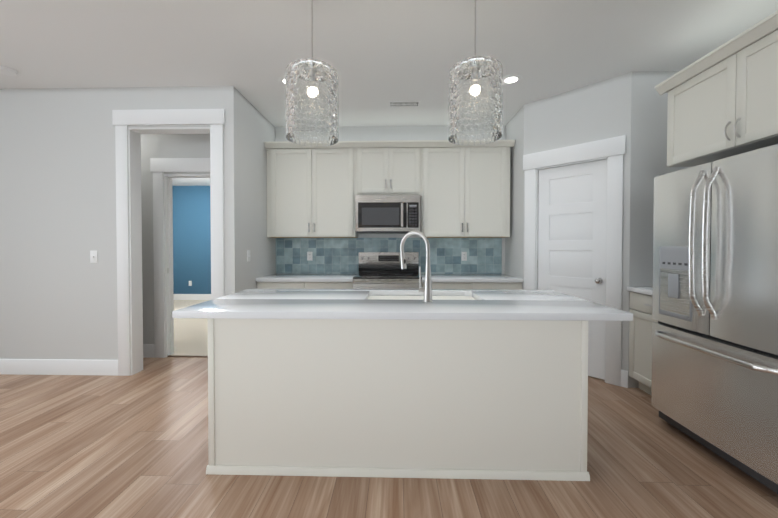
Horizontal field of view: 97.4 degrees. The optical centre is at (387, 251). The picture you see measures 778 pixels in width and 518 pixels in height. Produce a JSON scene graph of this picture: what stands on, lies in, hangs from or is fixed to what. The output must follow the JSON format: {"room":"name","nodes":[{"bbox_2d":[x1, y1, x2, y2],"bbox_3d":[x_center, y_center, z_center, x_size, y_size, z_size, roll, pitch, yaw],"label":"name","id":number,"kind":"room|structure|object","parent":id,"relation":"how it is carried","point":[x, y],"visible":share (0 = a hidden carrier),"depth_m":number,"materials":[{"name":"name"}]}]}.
{"room":"kitchen","nodes":[
{"label":"kitchen","id":0,"kind":"room"},
{"bbox_2d":[0,86,219,359],"bbox_3d":[-3.396,-0.188,3.448,3.540,2.820,0.140,0,1,2],"label":"wall","id":1,"kind":"structure","parent":0,"point":[58,294],"depth_m":3.37,"materials":[{"name":"white paint"}]},
{"bbox_2d":[0,359,117,375],"bbox_3d":[-3.913,1.148,3.404,2.531,0.150,0.015,0,1,2],"label":"baseboard","id":2,"kind":"structure","parent":1,"relation":"attached to","point":[53,367],"depth_m":3.38,"materials":[{"name":"white wood"}]},
{"bbox_2d":[90,251,97,262],"bbox_3d":[-2.888,0.053,3.361,0.072,0.120,0.014,0,1,2],"label":"switch plate","id":3,"kind":"object","parent":1,"relation":"attached to","point":[93,256],"visible":1,"depth_m":3.36,"materials":[{"name":"white plastic"}]},
{"bbox_2d":[143,344,154,357],"bbox_3d":[-3.820,1.140,3.941,2.327,0.150,0.015,0,1,2],"label":"baseboard","id":4,"kind":"structure","parent":1,"relation":"attached to","point":[148,349],"depth_m":3.91,"materials":[{"name":"white wood"}]},
{"bbox_2d":[112,109,224,375],"bbox_3d":[-2.117,-0.075,3.415,1.096,2.595,0.194,0,1,2],"label":"door frame","id":5,"kind":"structure","parent":1,"relation":"attached to","point":[127,140],"depth_m":3.36,"materials":[{"name":"white wood"}]},
{"bbox_2d":[167,300,208,356],"bbox_3d":[-3.913,1.205,6.037,4.710,0.074,4.155,0,1,2],"label":"floor","id":6,"kind":"structure","parent":0,"point":[190,337],"depth_m":4.88,"materials":[{"name":"beige"}]},
{"bbox_2d":[172,186,210,293],"bbox_3d":[-3.790,-0.258,8.029,4.570,2.820,0.120,0,1,2],"label":"wall","id":7,"kind":"structure","parent":0,"point":[191,235],"depth_m":7.99,"materials":[{"name":"blue paint"}]},
{"bbox_2d":[173,294,210,299],"bbox_3d":[-3.792,1.078,7.982,4.570,0.150,0.015,0,1,2],"label":"baseboard","id":8,"kind":"structure","parent":7,"relation":"attached to","point":[176,296],"depth_m":7.99,"materials":[{"name":"white wood"}]},
{"bbox_2d":[220,86,275,295],"bbox_3d":[-1.496,-0.222,5.678,0.140,2.820,4.700,0,1,2],"label":"wall","id":9,"kind":"structure","parent":0,"point":[245,130],"depth_m":3.55,"materials":[{"name":"white paint"}]},
{"bbox_2d":[247,250,249,261],"bbox_3d":[-1.473,0.049,3.641,0.014,0.120,0.072,0,1,2],"label":"switch plate","id":10,"kind":"object","parent":9,"relation":"attached to","point":[248,255],"visible":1,"depth_m":3.63,"materials":[{"name":"white plastic"}]},
{"bbox_2d":[0,357,777,517],"bbox_3d":[-1.270,1.296,0.633,8.280,0.060,7.980,0,1,2],"label":"floor","id":11,"kind":"structure","parent":0,"point":[136,445],"depth_m":1.89,"materials":[{"name":"brown wood"}]},
{"bbox_2d":[257,282,308,288],"bbox_3d":[-1.163,0.774,4.163,0.603,0.874,0.620,0,1,2],"label":"base cabinet","id":12,"kind":"object","parent":11,"relation":"on","point":[260,285],"depth_m":3.85,"materials":[{"name":"white paint"}]},
{"bbox_2d":[256,274,522,281],"bbox_3d":[0.017,0.318,4.105,2.967,0.040,0.638,0,1,2],"label":"countertop","id":13,"kind":"structure","parent":12,"relation":"on","point":[349,278],"depth_m":3.82,"materials":[{"name":"white stone"}]},
{"bbox_2d":[309,282,352,288],"bbox_3d":[-0.680,0.775,4.150,0.603,0.874,0.620,0,1,2],"label":"base cabinet","id":14,"kind":"object","parent":11,"relation":"on","point":[312,285],"depth_m":3.83,"materials":[{"name":"white paint"}]},
{"bbox_2d":[353,252,421,288],"bbox_3d":[0.006,0.615,4.060,0.764,1.195,0.701,0,1,2],"label":"range","id":15,"kind":"object","parent":11,"relation":"on","point":[373,266],"visible":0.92,"depth_m":4.32,"materials":[{"name":"silver metal"}]},
{"bbox_2d":[200,295,595,480],"bbox_3d":[0.055,0.802,2.353,2.114,0.874,0.958,0,1,2],"label":"kitchen island","id":16,"kind":"object","parent":11,"relation":"on","point":[426,381],"depth_m":1.89,"materials":[{"name":"beige wood"}]},
{"bbox_2d":[220,287,575,298],"bbox_3d":[0.080,0.344,2.582,2.510,0.045,0.564,0,1,2],"label":"island countertop","id":17,"kind":"structure","parent":16,"relation":"on","point":[251,293],"depth_m":2.60,"materials":[{"name":"white stone"}]},
{"bbox_2d":[172,299,632,320],"bbox_3d":[0.067,0.352,2.083,2.510,0.045,0.444,0,1,2],"label":"island countertop","id":18,"kind":"structure","parent":16,"relation":"on","point":[386,308],"depth_m":1.97,"materials":[{"name":"white stone"}]},
{"bbox_2d":[422,282,480,288],"bbox_3d":[0.701,0.775,4.113,0.613,0.874,0.620,0,1,2],"label":"base cabinet","id":19,"kind":"object","parent":11,"relation":"on","point":[435,285],"depth_m":3.80,"materials":[{"name":"white paint"}]},
{"bbox_2d":[481,282,521,289],"bbox_3d":[1.194,0.775,4.100,0.613,0.874,0.620,0,1,2],"label":"base cabinet","id":20,"kind":"object","parent":11,"relation":"on","point":[484,285],"depth_m":3.78,"materials":[{"name":"white paint"}]},
{"bbox_2d":[629,292,657,394],"bbox_3d":[2.457,0.796,2.778,0.657,0.874,0.560,0,1,2],"label":"base cabinet","id":21,"kind":"object","parent":11,"relation":"on","point":[640,347],"visible":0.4,"depth_m":2.93,"materials":[{"name":"white paint"}]},
{"bbox_2d":[627,286,652,295],"bbox_3d":[2.460,0.290,2.769,0.654,0.136,0.567,0,1,2],"label":"countertop","id":22,"kind":"structure","parent":21,"relation":"on","point":[647,290],"depth_m":2.91,"materials":[{"name":"white stone"}]},
{"bbox_2d":[651,144,777,493],"bbox_3d":[2.287,0.352,2.021,0.923,1.785,0.910,0,1,2],"label":"refrigerator","id":23,"kind":"object","parent":11,"relation":"on","point":[714,386],"visible":1,"depth_m":1.95,"materials":[{"name":"grey metal"}]},
{"bbox_2d":[0,0,777,185],"bbox_3d":[-1.725,-1.561,2.312,9.280,0.240,11.400,0,1,2],"label":"ceiling","id":24,"kind":"structure","parent":0,"point":[377,55],"depth_m":2.61,"materials":[{"name":"white paint"}]},
{"bbox_2d":[0,66,17,75],"bbox_3d":[-3.337,-1.573,2.995,0.140,0.034,0.140,0,1,2],"label":"smoke detector","id":25,"kind":"object","parent":24,"relation":"attached to","point":[4,70],"visible":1,"depth_m":2.98,"materials":[{"name":"white plastic"}]},
{"bbox_2d":[279,77,284,84],"bbox_3d":[-0.921,-1.592,3.211,0.190,0.004,0.190,0,1,2],"label":"recessed light","id":26,"kind":"object","parent":24,"relation":"in","point":[281,80],"visible":0.27,"depth_m":3.18,"materials":[{"name":"white plastic"}]},
{"bbox_2d":[285,0,338,146],"bbox_3d":[-0.456,-1.130,2.075,0.316,0.893,0.316,0,1,2],"label":"pendant light","id":27,"kind":"object","parent":24,"relation":"hanging from","point":[312,102],"visible":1,"depth_m":1.95,"materials":[{"name":"clear glass"}]},
{"bbox_2d":[388,100,420,106],"bbox_3d":[0.183,-1.597,3.712,0.350,0.009,0.160,0,1,2],"label":"ceiling vent","id":28,"kind":"object","parent":24,"relation":"in","point":[404,103],"visible":1,"depth_m":3.69,"materials":[{"name":"white plastic"}]},
{"bbox_2d":[448,0,502,144],"bbox_3d":[0.526,-1.129,2.049,0.316,0.893,0.316,0,1,2],"label":"pendant light","id":29,"kind":"object","parent":24,"relation":"hanging from","point":[475,99],"visible":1,"depth_m":1.92,"materials":[{"name":"clear glass"}]},
{"bbox_2d":[503,75,521,84],"bbox_3d":[1.149,-1.591,3.176,0.190,0.004,0.190,0,1,2],"label":"recessed light","id":30,"kind":"object","parent":24,"relation":"in","point":[511,79],"visible":0.83,"depth_m":3.17,"materials":[{"name":"white plastic"}]},
{"bbox_2d":[276,123,611,289],"bbox_3d":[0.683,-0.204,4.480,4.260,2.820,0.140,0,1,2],"label":"wall","id":31,"kind":"structure","parent":0,"point":[529,138],"depth_m":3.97,"materials":[{"name":"white paint"}]},
{"bbox_2d":[264,141,357,237],"bbox_3d":[-0.922,-0.741,4.279,1.078,1.131,0.326,0,1,2],"label":"upper cabinet","id":32,"kind":"object","parent":31,"relation":"attached to","point":[311,190],"depth_m":4.12,"materials":[{"name":"white paint"}]},
{"bbox_2d":[276,238,501,273],"bbox_3d":[0.004,0.059,4.426,2.924,0.466,0.010,0,1,2],"label":"tile backsplash","id":33,"kind":"structure","parent":31,"relation":"attached to","point":[341,255],"depth_m":4.42,"materials":[{"name":"blue tile"}]},
{"bbox_2d":[307,252,312,260],"bbox_3d":[-1.009,0.064,4.444,0.070,0.115,0.007,0,1,2],"label":"outlet","id":34,"kind":"object","parent":33,"relation":"attached to","point":[309,256],"visible":1,"depth_m":4.44,"materials":[{"name":"white plastic"}]},
{"bbox_2d":[461,252,466,260],"bbox_3d":[0.986,0.065,4.391,0.070,0.115,0.007,0,1,2],"label":"outlet","id":35,"kind":"object","parent":33,"relation":"attached to","point":[463,256],"visible":1,"depth_m":4.39,"materials":[{"name":"white plastic"}]},
{"bbox_2d":[356,140,423,195],"bbox_3d":[0.014,-0.985,4.251,0.795,0.642,0.326,0,1,2],"label":"upper cabinet","id":36,"kind":"object","parent":31,"relation":"attached to","point":[382,167],"depth_m":4.09,"materials":[{"name":"white paint"}]},
{"bbox_2d":[356,195,419,233],"bbox_3d":[0.010,-0.443,4.194,0.760,0.437,0.436,0,1,2],"label":"microwave","id":37,"kind":"object","parent":36,"relation":"attached to","point":[387,214],"visible":1,"depth_m":4.00,"materials":[{"name":"silver metal"}]},
{"bbox_2d":[420,140,511,237],"bbox_3d":[0.939,-0.740,4.230,1.055,1.131,0.326,0,1,2],"label":"upper cabinet","id":38,"kind":"object","parent":31,"relation":"attached to","point":[462,191],"depth_m":4.07,"materials":[{"name":"white paint"}]},
{"bbox_2d":[537,159,606,379],"bbox_3d":[1.818,0.174,3.433,0.106,2.073,0.646,-1,1,-43],"label":"pantry door","id":39,"kind":"structure","parent":31,"relation":"in","point":[571,260],"depth_m":3.39,"materials":[{"name":"white wood"}]},
{"bbox_2d":[523,135,625,385],"bbox_3d":[1.809,0.090,3.415,0.679,2.265,0.679,0,1,2],"label":"door frame","id":40,"kind":"structure","parent":31,"relation":"attached to","point":[612,151],"depth_m":3.17,"materials":[{"name":"white wood"}]},
{"bbox_2d":[612,93,689,358],"bbox_3d":[2.800,-0.144,0.579,0.140,2.820,7.830,0,1,2],"label":"wall","id":41,"kind":"structure","parent":0,"point":[644,127],"depth_m":3.05,"materials":[{"name":"white paint"}]},
{"bbox_2d":[654,10,777,166],"bbox_3d":[2.416,-0.955,2.099,0.705,0.636,1.115,0,1,2],"label":"upper cabinet","id":42,"kind":"object","parent":41,"relation":"attached to","point":[722,101],"visible":1,"depth_m":2.14,"materials":[{"name":"white paint"}]}
]}

